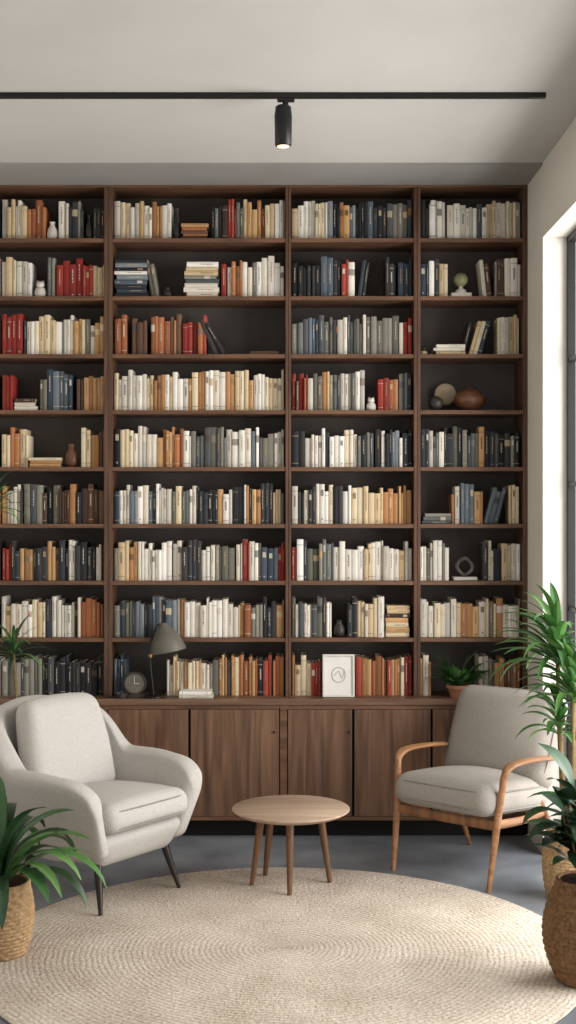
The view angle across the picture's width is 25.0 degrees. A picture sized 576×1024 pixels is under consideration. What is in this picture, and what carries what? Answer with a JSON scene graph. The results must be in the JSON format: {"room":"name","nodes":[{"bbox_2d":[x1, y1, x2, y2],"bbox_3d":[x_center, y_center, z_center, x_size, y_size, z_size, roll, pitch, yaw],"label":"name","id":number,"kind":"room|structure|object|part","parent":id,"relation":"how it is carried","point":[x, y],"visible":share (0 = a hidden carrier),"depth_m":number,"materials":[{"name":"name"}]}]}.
{"room":"living room","nodes":[
{"label":"living room","id":0,"kind":"room"},
{"bbox_2d":[0,0,575,162],"bbox_3d":[-0.310,-1.985,3.305,4.040,0.100,9.610,0,0,0],"label":"ceiling","id":1,"kind":"structure","parent":0,"point":[46,45],"depth_m":5.76,"materials":[{"name":"paint"}]},
{"bbox_2d":[0,92,545,147],"bbox_3d":[-0.458,-1.811,6.005,3.296,0.248,0.082,0,0,0],"label":"track light","id":2,"kind":"object","parent":1,"relation":"attached to","point":[283,113],"depth_m":5.99,"materials":[{"name":"black metal"}]},
{"bbox_2d":[0,835,575,1023],"bbox_3d":[-0.310,1.950,3.305,4.040,0.100,9.610,0,0,0],"label":"floor","id":3,"kind":"structure","parent":0,"point":[448,859],"depth_m":7.11,"materials":[{"name":"concrete"}]},
{"bbox_2d":[0,471,55,847],"bbox_3d":[-1.600,0.826,7.197,0.619,2.149,0.464,0,0,0],"label":"tree","id":4,"kind":"object","parent":3,"relation":"on","point":[12,644],"visible":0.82,"depth_m":7.19,"materials":[{"name":"green plant"}]},
{"bbox_2d":[0,185,527,834],"bbox_3d":[-0.353,-0.017,7.747,3.529,3.834,0.397,0,0,0],"label":"bookcase","id":5,"kind":"object","parent":3,"relation":"on","point":[344,749],"visible":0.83,"depth_m":7.81,"materials":[{"name":"brown wood"}]},
{"bbox_2d":[34,281,46,295],"bbox_3d":[-1.471,-1.324,7.727,0.072,0.105,0.072,0,0,0],"label":"vase","id":6,"kind":"object","parent":5,"relation":"on","point":[40,290],"visible":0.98,"depth_m":7.70,"materials":[{"name":"white ceramic"}]},
{"bbox_2d":[47,222,57,237],"bbox_3d":[-1.400,-1.667,7.727,0.066,0.110,0.066,0,0,0],"label":"vase","id":7,"kind":"object","parent":5,"relation":"on","point":[52,232],"visible":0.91,"depth_m":7.70,"materials":[{"name":"white ceramic"}]},
{"bbox_2d":[65,444,78,466],"bbox_3d":[-1.288,-0.335,7.747,0.080,0.140,0.080,0,0,0],"label":"vase","id":8,"kind":"object","parent":5,"relation":"on","point":[71,458],"visible":0.94,"depth_m":7.72,"materials":[{"name":"brown ceramic"}]},
{"bbox_2d":[85,215,92,237],"bbox_3d":[-1.182,-1.687,7.727,0.044,0.150,0.044,0,0,0],"label":"vase","id":9,"kind":"object","parent":5,"relation":"on","point":[89,231],"visible":0.91,"depth_m":7.71,"materials":[{"name":"ceramic"}]},
{"bbox_2d":[115,692,126,698],"bbox_3d":[-0.977,1.073,7.597,0.074,0.030,0.074,0,0,0],"label":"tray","id":10,"kind":"object","parent":5,"relation":"on","point":[118,695],"visible":1,"depth_m":7.57,"materials":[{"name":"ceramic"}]},
{"bbox_2d":[123,671,146,697],"bbox_3d":[-0.900,1.011,7.633,0.140,0.153,0.047,0,0,0],"label":"clock","id":11,"kind":"object","parent":5,"relation":"on","point":[134,682],"visible":1,"depth_m":7.61,"materials":[{"name":"ceramic"}]},
{"bbox_3d":[-0.814,1.460,7.574,0.465,0.620,0.023,0,0,0],"label":"door panel","id":12,"kind":"part","parent":5,"relation":"part of","materials":[{"name":"brown wood"}]},
{"bbox_2d":[144,622,185,698],"bbox_3d":[-0.710,0.868,7.632,0.230,0.440,0.215,0,0,37],"label":"desk lamp","id":13,"kind":"object","parent":5,"relation":"on","point":[166,639],"visible":1,"depth_m":7.57,"materials":[{"name":"black metal"}]},
{"bbox_3d":[-0.769,0.862,7.627,0.088,0.422,0.010,0,0,0],"label":"stem","id":14,"kind":"part","parent":13,"relation":"part of","materials":[{"name":"black metal"}]},
{"bbox_3d":[-0.718,0.734,7.627,0.216,0.167,0.216,-10,0,0],"label":"lamp shade","id":15,"kind":"part","parent":13,"relation":"part of","materials":[{"name":"grey metal"}]},
{"bbox_2d":[162,288,171,295],"bbox_3d":[-0.718,-1.301,7.727,0.060,0.060,0.060,0,0,0],"label":"vase","id":16,"kind":"object","parent":5,"relation":"on","point":[167,292],"visible":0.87,"depth_m":7.71,"materials":[{"name":"ceramic"}]},
{"bbox_2d":[173,208,180,237],"bbox_3d":[-0.659,-1.707,7.727,0.044,0.190,0.044,0,0,0],"label":"ceramic jug","id":17,"kind":"object","parent":5,"relation":"on","point":[177,226],"visible":0.91,"depth_m":7.71,"materials":[{"name":"black ceramic"}]},
{"bbox_2d":[0,690,457,704],"bbox_3d":[-0.354,1.106,7.751,3.527,0.035,0.388,0,0,0],"label":"countertop","id":18,"kind":"structure","parent":5,"relation":"on","point":[438,697],"depth_m":7.56,"materials":[{"name":"brown wood"}]},
{"bbox_3d":[-0.309,1.460,7.574,0.514,0.620,0.023,0,0,0],"label":"door panel","id":19,"kind":"part","parent":5,"relation":"part of","materials":[{"name":"brown wood"}]},
{"bbox_2d":[0,199,519,698],"bbox_3d":[-0.336,-0.382,7.725,3.423,2.939,0.317,0,0,0],"label":"books","id":20,"kind":"object","parent":5,"relation":"in","point":[197,678],"visible":0.96,"depth_m":7.70,"materials":[{"name":"multicoloured paper"}]},
{"bbox_3d":[-0.349,1.460,7.574,3.514,0.671,0.026,0,0,0],"label":"frame","id":21,"kind":"part","parent":5,"relation":"part of","materials":[{"name":"brown wood"}]},
{"bbox_3d":[0.186,1.460,7.574,0.372,0.620,0.023,0,0,0],"label":"door panel","id":22,"kind":"part","parent":5,"relation":"part of","materials":[{"name":"brown wood"}]},
{"bbox_2d":[322,654,354,696],"bbox_3d":[0.297,0.962,7.640,0.188,0.250,0.044,0,0,0],"label":"picture frame","id":23,"kind":"object","parent":5,"relation":"on","point":[338,669],"visible":1,"depth_m":7.64,"materials":[{"name":"white paper"}]},
{"bbox_2d":[333,620,344,636],"bbox_3d":[0.306,0.691,7.727,0.072,0.100,0.072,0,0,0],"label":"vase","id":24,"kind":"object","parent":5,"relation":"on","point":[339,628],"visible":1,"depth_m":7.70,"materials":[{"name":"ceramic"}]},
{"bbox_2d":[366,397,375,409],"bbox_3d":[0.494,-0.642,7.727,0.057,0.083,0.057,0,0,0],"label":"owl figurine","id":25,"kind":"object","parent":5,"relation":"on","point":[371,405],"visible":0.98,"depth_m":7.71,"materials":[{"name":"white ceramic"}]},
{"bbox_3d":[0.608,1.460,7.574,0.442,0.620,0.023,0,0,0],"label":"door panel","id":26,"kind":"part","parent":5,"relation":"part of","materials":[{"name":"brown wood"}]},
{"bbox_2d":[420,347,426,353],"bbox_3d":[0.806,-0.954,7.727,0.044,0.049,0.044,0,0,0],"label":"stone ornament","id":27,"kind":"object","parent":5,"relation":"on","point":[423,349],"visible":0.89,"depth_m":7.71,"materials":[{"name":"stone"}]},
{"bbox_2d":[428,396,442,409],"bbox_3d":[0.876,-0.644,7.717,0.092,0.088,0.092,0,0,0],"label":"ball ornament","id":28,"kind":"object","parent":5,"relation":"on","point":[435,402],"visible":0.95,"depth_m":7.68,"materials":[{"name":"stone"}]},
{"bbox_2d":[434,383,455,409],"bbox_3d":[0.953,-0.690,7.882,0.132,0.178,0.060,0,0,0],"label":"disc sculpture","id":29,"kind":"object","parent":5,"relation":"on","point":[446,392],"visible":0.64,"depth_m":7.87,"materials":[{"name":"stone"}]},
{"bbox_3d":[0.972,1.460,7.574,0.258,0.620,0.023,0,0,0],"label":"door panel","id":30,"kind":"part","parent":5,"relation":"part of","materials":[{"name":"brown wood"}]},
{"bbox_2d":[426,650,491,697],"bbox_3d":[0.998,0.950,7.635,0.388,0.276,0.276,0,0,19],"label":"potted plant","id":31,"kind":"object","parent":5,"relation":"on","point":[457,679],"visible":0.99,"depth_m":7.60,"materials":[{"name":"green plant"}]},
{"bbox_3d":[1.000,1.050,7.637,0.144,0.075,0.144,0,0,0],"label":"terracotta pot","id":32,"kind":"part","parent":31,"relation":"part of","materials":[{"name":"orange ceramic"}]},
{"bbox_2d":[450,273,471,295],"bbox_3d":[1.029,-1.348,7.747,0.120,0.154,0.084,0,0,0],"label":"globe ornament","id":33,"kind":"object","parent":5,"relation":"on","point":[460,279],"visible":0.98,"depth_m":7.71,"materials":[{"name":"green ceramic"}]},
{"bbox_2d":[452,556,476,579],"bbox_3d":[1.053,0.335,7.747,0.140,0.141,0.080,0,0,0],"label":"knot sculpture","id":34,"kind":"object","parent":5,"relation":"on","point":[464,576],"visible":1,"depth_m":7.73,"materials":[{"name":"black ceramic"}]},
{"bbox_2d":[453,388,484,409],"bbox_3d":[1.082,-0.671,7.767,0.188,0.140,0.188,0,0,0],"label":"wooden vase","id":35,"kind":"object","parent":5,"relation":"on","point":[468,398],"visible":0.91,"depth_m":7.70,"materials":[{"name":"brown wood"}]},
{"bbox_3d":[1.254,1.460,7.574,0.276,0.620,0.023,0,0,0],"label":"door panel","id":36,"kind":"part","parent":5,"relation":"part of","materials":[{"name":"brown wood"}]},
{"bbox_2d":[0,867,575,1023],"bbox_3d":[-0.020,1.893,5.620,2.580,0.014,2.580,0,0,0],"label":"round rug","id":37,"kind":"object","parent":3,"relation":"on","point":[358,947],"visible":0.88,"depth_m":5.50,"materials":[{"name":"carpet"}]},
{"bbox_2d":[0,875,34,961],"bbox_3d":[-1.235,1.734,5.560,0.300,0.300,0.300,0,0,0],"label":"woven basket","id":38,"kind":"object","parent":37,"relation":"on","point":[16,933],"depth_m":5.47,"materials":[{"name":"wicker"}]},
{"bbox_2d":[0,777,106,961],"bbox_3d":[-1.216,1.543,5.540,0.779,0.683,0.881,0,0,-22],"label":"potted plant","id":39,"kind":"object","parent":37,"relation":"on","point":[17,910],"visible":1,"depth_m":5.49,"materials":[{"name":"plant"}]},
{"bbox_2d":[0,692,201,915],"bbox_3d":[-1.013,1.411,6.520,0.901,0.954,0.920,0,0,36],"label":"upholstered armchair","id":40,"kind":"object","parent":37,"relation":"on","point":[62,750],"visible":0.88,"depth_m":6.40,"materials":[{"name":"grey fabric"}]},
{"bbox_3d":[-1.292,1.757,6.405,0.141,0.263,0.044,0,0,5],"label":"leg","id":41,"kind":"part","parent":40,"relation":"part of","materials":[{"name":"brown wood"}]},
{"bbox_2d":[16,692,114,783],"bbox_3d":[-1.155,1.194,6.622,0.280,0.519,0.570,0,0,36],"label":"cushion","id":42,"kind":"object","parent":40,"relation":"on","point":[63,735],"depth_m":6.54,"materials":[{"name":"grey fabric"}]},
{"bbox_3d":[-0.891,1.758,6.119,0.043,0.260,0.116,0,0,-17],"label":"leg","id":43,"kind":"part","parent":40,"relation":"part of","materials":[{"name":"brown wood"}]},
{"bbox_3d":[-0.937,1.599,6.464,0.606,0.170,0.616,0,0,36],"label":"seat","id":44,"kind":"part","parent":40,"relation":"part of","materials":[{"name":"grey fabric"}]},
{"bbox_2d":[84,780,186,834],"bbox_3d":[-0.900,1.445,6.438,0.619,0.190,0.590,0,0,36],"label":"seat cushion","id":45,"kind":"object","parent":40,"relation":"on","point":[129,807],"depth_m":6.30,"materials":[{"name":"grey fabric"}]},
{"bbox_3d":[-0.595,1.758,6.528,0.116,0.260,0.043,0,0,-1],"label":"leg","id":46,"kind":"part","parent":40,"relation":"part of","materials":[{"name":"brown wood"}]},
{"bbox_2d":[232,795,349,894],"bbox_3d":[0.015,1.693,6.600,0.598,0.386,0.598,0,0,0],"label":"round coffee table","id":47,"kind":"object","parent":37,"relation":"on","point":[288,810],"visible":1,"depth_m":6.56,"materials":[{"name":"brown wood"}]},
{"bbox_3d":[-0.154,1.704,6.579,0.081,0.365,0.041,0,0,0],"label":"leg","id":48,"kind":"part","parent":47,"relation":"part of","materials":[{"name":"brown wood"}]},
{"bbox_3d":[-0.098,1.704,6.728,0.039,0.365,0.082,0,0,-38],"label":"leg","id":49,"kind":"part","parent":47,"relation":"part of","materials":[{"name":"brown wood"}]},
{"bbox_3d":[0.010,1.704,6.429,0.039,0.365,0.082,0,0,0],"label":"leg","id":50,"kind":"part","parent":47,"relation":"part of","materials":[{"name":"brown wood"}]},
{"bbox_3d":[0.185,1.704,6.616,0.081,0.365,0.040,0,0,0],"label":"leg","id":51,"kind":"part","parent":47,"relation":"part of","materials":[{"name":"brown wood"}]},
{"bbox_2d":[518,743,575,987],"bbox_3d":[1.220,1.428,5.253,0.557,0.914,0.538,0,0,-10],"label":"rubber plant","id":52,"kind":"object","parent":37,"relation":"on","point":[558,926],"visible":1,"depth_m":5.19,"materials":[{"name":"green plant"}]},
{"bbox_2d":[541,876,575,987],"bbox_3d":[1.205,1.685,5.240,0.360,0.400,0.360,0,0,0],"label":"woven basket","id":53,"kind":"object","parent":37,"relation":"on","point":[558,926],"depth_m":5.15,"materials":[{"name":"wicker"}]},
{"bbox_2d":[391,685,567,892],"bbox_3d":[1.036,1.440,6.986,0.736,0.930,0.818,0,0,41],"label":"wooden lounge chair","id":54,"kind":"object","parent":3,"relation":"on","point":[488,771],"visible":0.96,"depth_m":6.90,"materials":[{"name":"brown wood"}]},
{"bbox_3d":[0.759,1.587,7.116,0.026,0.072,0.513,0,0,43],"label":"rail","id":55,"kind":"part","parent":54,"relation":"part of","materials":[{"name":"brown wood"}]},
{"bbox_3d":[0.763,1.586,7.165,0.088,0.633,0.721,0,0,41],"label":"arm and leg","id":56,"kind":"part","parent":54,"relation":"part of","materials":[{"name":"brown wood"}]},
{"bbox_3d":[0.816,1.580,6.733,0.610,0.052,0.029,0,0,41],"label":"rail","id":57,"kind":"part","parent":54,"relation":"part of","materials":[{"name":"brown wood"}]},
{"bbox_3d":[0.962,1.697,7.335,0.037,0.416,0.255,0,0,41],"label":"leg","id":58,"kind":"part","parent":54,"relation":"part of","materials":[{"name":"brown wood"}]},
{"bbox_2d":[395,765,547,816],"bbox_3d":[0.979,1.471,6.920,0.610,0.231,0.640,0,0,41],"label":"seat cushion","id":59,"kind":"object","parent":54,"relation":"on","point":[475,790],"depth_m":6.74,"materials":[{"name":"grey fabric"}]},
{"bbox_2d":[445,685,567,787],"bbox_3d":[1.194,1.233,7.167,0.660,0.509,0.338,0,0,41],"label":"cushion","id":60,"kind":"object","parent":54,"relation":"on","point":[487,722],"depth_m":7.07,"materials":[{"name":"grey fabric"}]},
{"bbox_3d":[1.252,1.586,6.740,0.088,0.633,0.721,0,0,41],"label":"arm and leg","id":61,"kind":"part","parent":54,"relation":"part of","materials":[{"name":"brown wood"}]},
{"bbox_3d":[1.203,1.587,6.730,0.026,0.072,0.513,0,0,39],"label":"rail","id":62,"kind":"part","parent":54,"relation":"part of","materials":[{"name":"brown wood"}]},
{"bbox_3d":[1.392,1.697,6.961,0.037,0.416,0.255,0,0,41],"label":"leg","id":63,"kind":"part","parent":54,"relation":"part of","materials":[{"name":"brown wood"}]},
{"bbox_2d":[487,582,575,896],"bbox_3d":[1.262,1.125,6.435,0.492,1.551,0.778,0,0,-31],"label":"dracaena","id":64,"kind":"object","parent":3,"relation":"on","point":[559,650],"visible":0.7,"depth_m":6.41,"materials":[{"name":"plant"}]},
{"bbox_2d":[542,830,575,896],"bbox_3d":[1.395,1.730,6.420,0.280,0.340,0.280,0,0,0],"label":"woven basket","id":65,"kind":"object","parent":3,"relation":"on","point":[549,871],"depth_m":6.34,"materials":[{"name":"wicker"}]},
{"bbox_2d":[528,117,575,853],"bbox_3d":[1.498,-0.018,3.230,0.175,3.835,9.460,0,0,0],"label":"wall","id":66,"kind":"structure","parent":0,"point":[552,190],"depth_m":7.19,"materials":[{"name":"paint"}]},
{"bbox_2d":[0,163,542,184],"bbox_3d":[-0.360,-1.929,7.423,3.540,0.012,0.445,0,0,0],"label":"crown molding","id":67,"kind":"structure","parent":66,"relation":"attached to","point":[10,173],"depth_m":7.38,"materials":[{"name":"paint"}]},
{"bbox_2d":[567,229,575,803],"bbox_3d":[1.562,0.190,5.545,0.045,3.420,3.290,0,0,0],"label":"frame","id":68,"kind":"object","parent":66,"relation":"attached to","point":[571,238],"visible":0.64,"depth_m":7.15,"materials":[{"name":"black metal"}]}
]}

